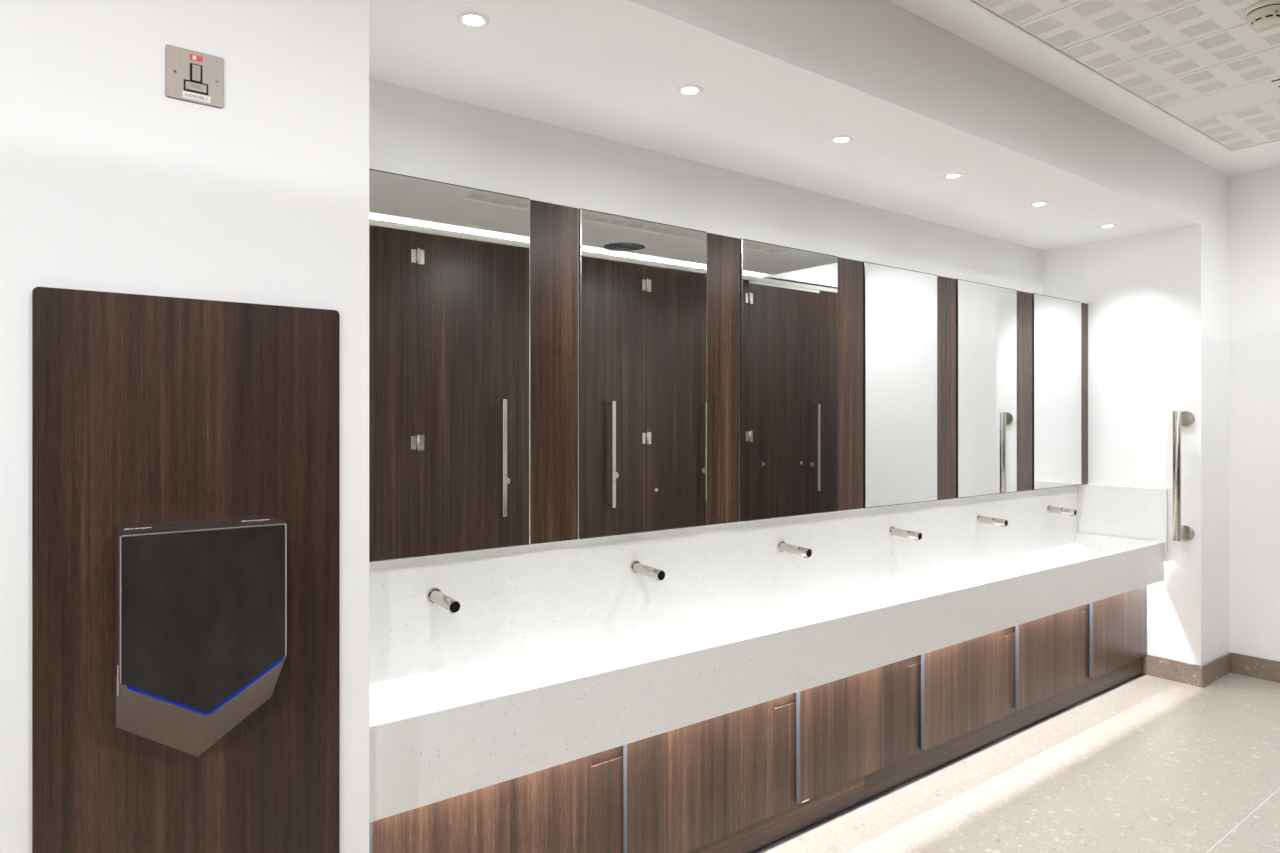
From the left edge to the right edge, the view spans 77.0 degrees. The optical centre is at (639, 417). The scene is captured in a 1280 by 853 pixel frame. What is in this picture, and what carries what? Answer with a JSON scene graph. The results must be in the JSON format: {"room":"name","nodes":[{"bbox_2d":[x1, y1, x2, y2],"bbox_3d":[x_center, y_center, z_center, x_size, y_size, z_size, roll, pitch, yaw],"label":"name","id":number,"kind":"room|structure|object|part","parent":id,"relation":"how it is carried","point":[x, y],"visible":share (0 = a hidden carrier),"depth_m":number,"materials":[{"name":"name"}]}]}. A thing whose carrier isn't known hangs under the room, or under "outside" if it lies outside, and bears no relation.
{"room":"public restroom","nodes":[
{"label":"public restroom","id":0,"kind":"room"},
{"bbox_2d":[0,0,368,852],"bbox_3d":[-1.880,0.032,1.087,2.721,2.700,0.914,0,0,-37],"label":"wall","id":1,"kind":"structure","parent":0,"point":[110,182],"depth_m":1.35,"materials":[{"name":"white paint"}]},
{"bbox_2d":[32,287,339,852],"bbox_3d":[-0.747,0.528,1.368,0.458,1.458,0.010,0,0,-37],"label":"wall panel","id":2,"kind":"object","parent":1,"relation":"attached to","point":[147,409],"visible":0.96,"depth_m":1.34,"materials":[{"name":"brown wood"}]},
{"bbox_2d":[116,516,286,756],"bbox_3d":[-0.719,0.374,1.321,0.236,0.400,0.101,0,0,-37],"label":"dryer","id":3,"kind":"object","parent":2,"relation":"attached to","point":[201,606],"visible":1,"depth_m":1.28,"materials":[{"name":"black metal"}]},
{"bbox_3d":[-0.720,0.294,1.323,0.236,0.241,0.097,0,0,-37],"label":"casing","id":4,"kind":"part","parent":3,"relation":"part of","materials":[{"name":"black metal"}]},
{"bbox_3d":[-0.689,0.289,1.282,0.236,0.223,0.004,0,0,-37],"label":"edge trim","id":5,"kind":"part","parent":3,"relation":"part of","materials":[{"name":"silver metal"}]},
{"bbox_2d":[165,45,223,107],"bbox_3d":[-0.754,-0.579,1.364,0.088,0.086,0.008,0,0,-37],"label":"switch","id":6,"kind":"object","parent":1,"relation":"attached to","point":[190,75],"visible":1,"depth_m":1.36,"materials":[{"name":"silver"}]},
{"bbox_2d":[578,209,578,537],"bbox_3d":[0.768,-0.139,3.386,4.279,1.025,0.251,0,0,-37],"label":"wall","id":7,"kind":"structure","parent":0,"point":[578,209],"depth_m":2.50,"materials":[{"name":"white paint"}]},
{"bbox_2d":[369,168,529,561],"bbox_3d":[-0.538,-0.138,2.229,0.527,1.027,0.011,0,0,-37],"label":"mirror","id":8,"kind":"object","parent":7,"relation":"attached to","point":[449,264],"visible":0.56,"depth_m":2.22,"materials":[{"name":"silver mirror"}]},
{"bbox_2d":[530,200,577,543],"bbox_3d":[-0.261,-0.137,2.443,0.168,1.026,0.006,0,0,-37],"label":"strip","id":9,"kind":"object","parent":7,"relation":"attached to","point":[553,227],"visible":1,"depth_m":2.43,"materials":[{"name":"laminate"}]},
{"bbox_2d":[579,208,706,538],"bbox_3d":[0.022,-0.138,2.655,0.527,1.027,0.011,0,0,-37],"label":"mirror","id":10,"kind":"object","parent":7,"relation":"attached to","point":[643,283],"visible":1,"depth_m":2.63,"materials":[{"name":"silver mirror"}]},
{"bbox_2d":[707,233,739,524],"bbox_3d":[0.296,-0.137,2.867,0.159,1.026,0.006,0,0,-37],"label":"strip","id":11,"kind":"object","parent":7,"relation":"attached to","point":[723,252],"visible":1,"depth_m":2.86,"materials":[{"name":"laminate"}]},
{"bbox_2d":[740,238,837,521],"bbox_3d":[0.580,-0.138,3.079,0.538,1.027,0.011,0,0,-37],"label":"mirror","id":12,"kind":"object","parent":7,"relation":"attached to","point":[789,296],"visible":1,"depth_m":3.06,"materials":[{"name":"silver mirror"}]},
{"bbox_2d":[838,257,862,510],"bbox_3d":[0.861,-0.137,3.295,0.164,1.026,0.006,0,0,-37],"label":"strip","id":13,"kind":"object","parent":7,"relation":"attached to","point":[850,272],"visible":1,"depth_m":3.29,"materials":[{"name":"laminate"}]},
{"bbox_2d":[863,261,936,507],"bbox_3d":[1.142,-0.138,3.506,0.527,1.027,0.011,0,0,-37],"label":"pane","id":14,"kind":"object","parent":7,"relation":"attached to","point":[900,305],"visible":1,"depth_m":3.49,"materials":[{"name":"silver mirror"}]},
{"bbox_2d":[937,276,955,499],"bbox_3d":[1.415,-0.137,3.716,0.156,1.026,0.006,0,0,-37],"label":"strip","id":15,"kind":"object","parent":7,"relation":"attached to","point":[946,287],"visible":1,"depth_m":3.71,"materials":[{"name":"laminate"}]},
{"bbox_2d":[956,279,1016,497],"bbox_3d":[1.698,-0.138,3.929,0.541,1.027,0.011,0,0,-37],"label":"pane","id":16,"kind":"object","parent":7,"relation":"attached to","point":[986,315],"visible":1,"depth_m":3.91,"materials":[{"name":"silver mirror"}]},
{"bbox_2d":[1017,291,1031,491],"bbox_3d":[1.980,-0.137,4.146,0.163,1.026,0.006,0,0,-37],"label":"strip","id":17,"kind":"object","parent":7,"relation":"attached to","point":[1024,299],"visible":1,"depth_m":4.14,"materials":[{"name":"laminate"}]},
{"bbox_2d":[1032,293,1080,489],"bbox_3d":[2.264,-0.138,4.359,0.536,1.027,0.011,0,0,-37],"label":"pane","id":18,"kind":"object","parent":7,"relation":"attached to","point":[1056,322],"visible":1,"depth_m":4.34,"materials":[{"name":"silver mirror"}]},
{"bbox_2d":[1081,303,1087,484],"bbox_3d":[2.514,-0.137,4.551,0.088,1.026,0.006,0,0,-37],"label":"strip","id":19,"kind":"object","parent":7,"relation":"attached to","point":[1084,307],"visible":1,"depth_m":4.55,"materials":[{"name":"laminate"}]},
{"bbox_2d":[369,78,1042,294],"bbox_3d":[0.661,-0.312,3.527,4.279,1.372,0.103,0,0,-37],"label":"wall","id":20,"kind":"structure","parent":0,"point":[413,132],"depth_m":2.99,"materials":[{"name":"white paint"}]},
{"bbox_2d":[369,0,1200,249],"bbox_3d":[0.906,-1.158,3.204,4.279,0.320,0.914,0,0,-37],"label":"ceiling","id":21,"kind":"structure","parent":0,"point":[920,103],"depth_m":2.64,"materials":[{"name":"white paint"}]},
{"bbox_2d":[456,11,489,27],"bbox_3d":[-0.418,-0.996,2.015,0.082,0.003,0.082,0,0,-37],"label":"recessed light","id":22,"kind":"object","parent":21,"relation":"in","point":[470,19],"visible":1,"depth_m":2.01,"materials":[{"name":"white"}]},
{"bbox_2d":[676,85,702,95],"bbox_3d":[0.151,-0.996,2.447,0.082,0.003,0.082,0,0,-37],"label":"recessed light","id":23,"kind":"object","parent":21,"relation":"in","point":[686,90],"visible":1,"depth_m":2.45,"materials":[{"name":"white"}]},
{"bbox_2d":[830,135,852,143],"bbox_3d":[0.721,-0.996,2.880,0.082,0.003,0.082,0,0,-37],"label":"recessed light","id":24,"kind":"object","parent":21,"relation":"in","point":[842,139],"visible":1,"depth_m":2.88,"materials":[{"name":"white"}]},
{"bbox_2d":[943,173,963,178],"bbox_3d":[1.291,-0.996,3.313,0.082,0.003,0.082,0,0,-37],"label":"recessed light","id":25,"kind":"object","parent":21,"relation":"in","point":[951,175],"visible":1,"depth_m":3.31,"materials":[{"name":"white"}]},
{"bbox_2d":[1030,201,1048,205],"bbox_3d":[1.861,-0.996,3.746,0.082,0.003,0.082,0,0,-37],"label":"recessed light","id":26,"kind":"object","parent":21,"relation":"in","point":[1042,203],"visible":1,"depth_m":3.74,"materials":[{"name":"white"}]},
{"bbox_2d":[1099,224,1115,227],"bbox_3d":[2.430,-0.996,4.179,0.082,0.003,0.082,0,0,-37],"label":"recessed light","id":27,"kind":"object","parent":21,"relation":"in","point":[1106,225],"visible":1,"depth_m":4.18,"materials":[{"name":"white"}]},
{"bbox_2d":[764,672,1279,852],"bbox_3d":[2.253,1.432,1.498,10.000,0.100,5.260,0,0,-37],"label":"floor","id":28,"kind":"structure","parent":0,"point":[1148,764],"depth_m":3.00,"materials":[{"name":"stone"}]},
{"bbox_2d":[751,673,1145,852],"bbox_3d":[1.015,1.379,3.051,4.265,0.007,0.036,0,0,-37],"label":"seal","id":29,"kind":"object","parent":28,"relation":"on","point":[770,846],"visible":0.67,"depth_m":3.11,"materials":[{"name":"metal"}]},
{"bbox_2d":[687,776,864,852],"bbox_3d":[0.059,1.326,2.332,1.871,0.098,0.016,0,0,-37],"label":"board","id":30,"kind":"object","parent":29,"relation":"on","point":[787,821],"visible":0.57,"depth_m":2.65,"materials":[{"name":"brown wood"}]},
{"bbox_2d":[369,755,590,852],"bbox_3d":[-0.506,1.026,2.089,0.677,0.512,0.351,0,0,-37],"label":"cupboard","id":31,"kind":"object","parent":30,"relation":"on","point":[548,810],"visible":0.31,"depth_m":2.00,"materials":[{"name":"brown wood"}]},
{"bbox_2d":[591,699,774,852],"bbox_3d":[0.045,1.026,2.508,0.708,0.512,0.351,0,0,-37],"label":"cupboard","id":32,"kind":"object","parent":30,"relation":"on","point":[688,788],"visible":0.48,"depth_m":2.36,"materials":[{"name":"brown wood"}]},
{"bbox_3d":[0.132,0.870,2.392,0.706,0.146,0.015,0,0,-37],"label":"rail","id":33,"kind":"part","parent":32,"relation":"part of","materials":[{"name":"brown wood"}]},
{"bbox_3d":[-0.088,1.113,2.219,0.148,0.338,0.016,0,0,-37],"label":"filler panel","id":34,"kind":"part","parent":32,"relation":"part of","materials":[{"name":"brown wood"}]},
{"bbox_2d":[775,659,905,812],"bbox_3d":[0.609,1.026,2.936,0.708,0.512,0.352,0,0,-37],"label":"cupboard","id":35,"kind":"object","parent":30,"relation":"on","point":[829,736],"visible":0.57,"depth_m":2.77,"materials":[{"name":"brown wood"}]},
{"bbox_3d":[0.696,0.870,2.820,0.706,0.146,0.015,0,0,-37],"label":"rail","id":36,"kind":"part","parent":35,"relation":"part of","materials":[{"name":"brown wood"}]},
{"bbox_3d":[0.476,1.113,2.648,0.148,0.338,0.016,0,0,-37],"label":"filler panel","id":37,"kind":"part","parent":35,"relation":"part of","materials":[{"name":"brown wood"}]},
{"bbox_2d":[865,657,1142,799],"bbox_3d":[1.757,1.326,3.623,2.393,0.098,0.016,0,0,-37],"label":"board","id":38,"kind":"object","parent":29,"relation":"on","point":[918,763],"visible":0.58,"depth_m":3.40,"materials":[{"name":"brown wood"}]},
{"bbox_2d":[906,629,1004,756],"bbox_3d":[1.172,1.026,3.365,0.708,0.512,0.351,0,0,-37],"label":"cupboard","id":39,"kind":"object","parent":38,"relation":"on","point":[952,691],"visible":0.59,"depth_m":3.21,"materials":[{"name":"brown wood"}]},
{"bbox_3d":[1.259,0.870,3.248,0.706,0.146,0.015,0,0,-37],"label":"rail","id":40,"kind":"part","parent":39,"relation":"part of","materials":[{"name":"brown wood"}]},
{"bbox_3d":[1.040,1.113,3.076,0.148,0.338,0.016,0,0,-37],"label":"filler panel","id":41,"kind":"part","parent":39,"relation":"part of","materials":[{"name":"brown wood"}]},
{"bbox_2d":[1005,606,1081,713],"bbox_3d":[1.736,1.026,3.793,0.708,0.512,0.351,0,0,-37],"label":"cupboard","id":42,"kind":"object","parent":38,"relation":"on","point":[1043,656],"visible":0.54,"depth_m":3.63,"materials":[{"name":"brown wood"}]},
{"bbox_3d":[1.823,0.870,3.677,0.706,0.146,0.015,0,0,-37],"label":"rail","id":43,"kind":"part","parent":42,"relation":"part of","materials":[{"name":"brown wood"}]},
{"bbox_3d":[1.603,1.113,3.504,0.148,0.338,0.016,0,0,-37],"label":"filler panel","id":44,"kind":"part","parent":42,"relation":"part of","materials":[{"name":"brown wood"}]},
{"bbox_2d":[1082,586,1146,680],"bbox_3d":[2.319,1.026,4.236,0.756,0.512,0.351,0,0,-37],"label":"cupboard","id":45,"kind":"object","parent":38,"relation":"on","point":[1114,628],"visible":0.42,"depth_m":4.08,"materials":[{"name":"brown wood"}]},
{"bbox_3d":[2.406,0.870,4.120,0.754,0.146,0.015,0,0,-37],"label":"rail","id":46,"kind":"part","parent":45,"relation":"part of","materials":[{"name":"brown wood"}]},
{"bbox_3d":[2.167,1.113,3.933,0.148,0.338,0.016,0,0,-37],"label":"filler panel","id":47,"kind":"part","parent":45,"relation":"part of","materials":[{"name":"brown wood"}]},
{"bbox_2d":[889,0,1279,175],"bbox_3d":[2.222,-1.563,1.538,9.800,0.490,5.160,0,0,-37],"label":"ceiling","id":48,"kind":"structure","parent":0,"point":[961,18],"depth_m":3.16,"materials":[{"name":"white paint"}]},
{"bbox_2d":[973,0,1080,25],"bbox_3d":[1.664,-1.335,1.948,0.290,0.030,1.684,0,0,-37],"label":"tile","id":49,"kind":"structure","parent":48,"relation":"attached to","point":[1018,12],"depth_m":2.58,"materials":[{"name":"metal"}]},
{"bbox_2d":[1018,0,1197,49],"bbox_3d":[1.899,-1.335,2.127,0.290,0.030,1.684,0,0,-37],"label":"tile","id":50,"kind":"structure","parent":48,"relation":"attached to","point":[1083,20],"depth_m":2.66,"materials":[{"name":"metal"}]},
{"bbox_2d":[965,0,1279,151],"bbox_3d":[2.371,-1.327,2.485,2.666,0.023,1.708,0,0,-37],"label":"trim","id":51,"kind":"structure","parent":48,"relation":"attached to","point":[972,2],"depth_m":3.07,"materials":[{"name":"metal"}]},
{"bbox_2d":[1060,0,1264,70],"bbox_3d":[2.134,-1.335,2.305,0.290,0.030,1.684,0,0,-37],"label":"tile","id":52,"kind":"structure","parent":48,"relation":"attached to","point":[1198,19],"depth_m":2.75,"materials":[{"name":"metal"}]},
{"bbox_2d":[1244,0,1279,27],"bbox_3d":[2.009,-1.290,2.579,0.112,0.055,0.112,0,0,-37],"label":"smoke detector","id":53,"kind":"object","parent":52,"relation":"attached to","point":[1266,13],"visible":1,"depth_m":2.56,"materials":[{"name":"white plastic"}]},
{"bbox_2d":[1097,20,1279,89],"bbox_3d":[2.369,-1.335,2.484,0.290,0.030,1.684,0,0,-37],"label":"tile","id":54,"kind":"structure","parent":48,"relation":"attached to","point":[1243,40],"depth_m":2.94,"materials":[{"name":"metal"}]},
{"bbox_2d":[1130,46,1279,107],"bbox_3d":[2.604,-1.335,2.663,0.290,0.030,1.684,0,0,-37],"label":"tile","id":55,"kind":"structure","parent":48,"relation":"attached to","point":[1265,64],"depth_m":3.13,"materials":[{"name":"metal"}]},
{"bbox_2d":[1161,75,1279,122],"bbox_3d":[2.840,-1.334,2.841,0.290,0.031,1.684,0,0,-37],"label":"ceiling panel","id":56,"kind":"object","parent":48,"relation":"attached to","point":[1266,90],"visible":0.84,"depth_m":3.35,"materials":[{"name":"tile"}]},
{"bbox_2d":[1187,99,1279,136],"bbox_3d":[3.075,-1.335,3.020,0.290,0.030,1.684,0,0,-37],"label":"tile","id":57,"kind":"structure","parent":48,"relation":"attached to","point":[1269,112],"depth_m":3.56,"materials":[{"name":"metal"}]},
{"bbox_2d":[1211,121,1279,149],"bbox_3d":[3.310,-1.335,3.199,0.290,0.030,1.684,0,0,-37],"label":"tile","id":58,"kind":"structure","parent":48,"relation":"attached to","point":[1268,132],"depth_m":3.77,"materials":[{"name":"metal"}]},
{"bbox_2d":[1043,162,1228,665],"bbox_3d":[3.724,0.032,5.346,2.800,2.700,0.914,0,0,-37],"label":"wall pier","id":59,"kind":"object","parent":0,"point":[1158,301],"visible":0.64,"depth_m":4.29,"materials":[{"name":"white paint"}]},
{"bbox_2d":[1143,654,1203,687],"bbox_3d":[2.805,1.327,4.233,0.012,0.109,0.278,0,0,-37],"label":"baseboard","id":60,"kind":"structure","parent":59,"relation":"attached to","point":[1165,668],"depth_m":4.22,"materials":[{"name":"stone"}]},
{"bbox_2d":[1173,411,1194,540],"bbox_3d":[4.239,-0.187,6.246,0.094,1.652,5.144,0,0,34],"label":"grab bar","id":61,"kind":"object","parent":59,"relation":"attached to","point":[1184,418],"visible":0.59,"depth_m":4.14,"materials":[{"name":"metal"}]},
{"bbox_2d":[1202,652,1230,686],"bbox_3d":[3.052,1.327,4.253,0.406,0.109,0.012,0,0,-37],"label":"baseboard","id":62,"kind":"object","parent":59,"relation":"attached to","point":[1219,667],"visible":1,"depth_m":4.24,"materials":[{"name":"stone"}]},
{"bbox_2d":[1229,166,1279,661],"bbox_3d":[4.596,0.032,4.535,2.394,2.700,1.431,0,0,-37],"label":"wall","id":63,"kind":"structure","parent":0,"point":[1254,196],"depth_m":4.29,"materials":[{"name":"white paint"}]},
{"bbox_2d":[1231,652,1279,682],"bbox_3d":[3.641,1.327,3.803,0.012,0.109,1.419,0,0,-37],"label":"baseboard","id":64,"kind":"structure","parent":63,"relation":"attached to","point":[1256,667],"depth_m":4.28,"materials":[{"name":"stone"}]},
{"bbox_3d":[0.719,0.878,3.451,4.279,1.008,0.294,0,0,-37],"label":"wall","id":65,"kind":"structure","parent":0,"visible":0},
{"bbox_2d":[369,485,1076,683],"bbox_3d":[0.805,0.551,3.321,4.257,0.352,0.014,0,0,-37],"label":"backsplash","id":66,"kind":"structure","parent":65,"relation":"attached to","point":[514,600],"depth_m":2.75,"materials":[{"name":"white stone"}]},
{"bbox_2d":[369,484,1167,821],"bbox_3d":[0.951,0.616,3.147,4.278,0.484,0.467,0,0,-37],"label":"sink","id":67,"kind":"object","parent":65,"relation":"attached to","point":[552,654],"visible":0.76,"depth_m":2.58,"materials":[{"name":"white stone"}]},
{"bbox_2d":[427,587,459,613],"bbox_3d":[-0.537,0.501,2.204,0.043,0.049,0.141,0,0,-37],"label":"tap","id":68,"kind":"object","parent":67,"relation":"attached to","point":[434,595],"visible":1,"depth_m":2.18,"materials":[{"name":"silver metal"}]},
{"bbox_2d":[630,561,664,581],"bbox_3d":[0.026,0.501,2.632,0.043,0.049,0.141,0,0,-37],"label":"tap","id":69,"kind":"object","parent":67,"relation":"attached to","point":[636,566],"visible":1,"depth_m":2.62,"materials":[{"name":"silver metal"}]},
{"bbox_2d":[777,541,811,557],"bbox_3d":[0.590,0.501,3.060,0.043,0.049,0.141,0,0,-37],"label":"tap","id":70,"kind":"object","parent":67,"relation":"attached to","point":[782,546],"visible":1,"depth_m":3.05,"materials":[{"name":"silver metal"}]},
{"bbox_2d":[889,526,921,540],"bbox_3d":[1.153,0.501,3.488,0.043,0.049,0.141,0,0,-37],"label":"tap","id":71,"kind":"object","parent":67,"relation":"attached to","point":[893,531],"visible":1,"depth_m":3.48,"materials":[{"name":"silver metal"}]},
{"bbox_2d":[976,514,1007,526],"bbox_3d":[1.716,0.501,3.916,0.043,0.049,0.141,0,0,-37],"label":"tap","id":72,"kind":"object","parent":67,"relation":"attached to","point":[980,519],"visible":1,"depth_m":3.90,"materials":[{"name":"silver metal"}]},
{"bbox_2d":[1047,505,1076,515],"bbox_3d":[2.280,0.501,4.344,0.043,0.049,0.141,0,0,-37],"label":"tap","id":73,"kind":"object","parent":67,"relation":"attached to","point":[1072,512],"visible":1,"depth_m":4.33,"materials":[{"name":"silver metal"}]}
]}

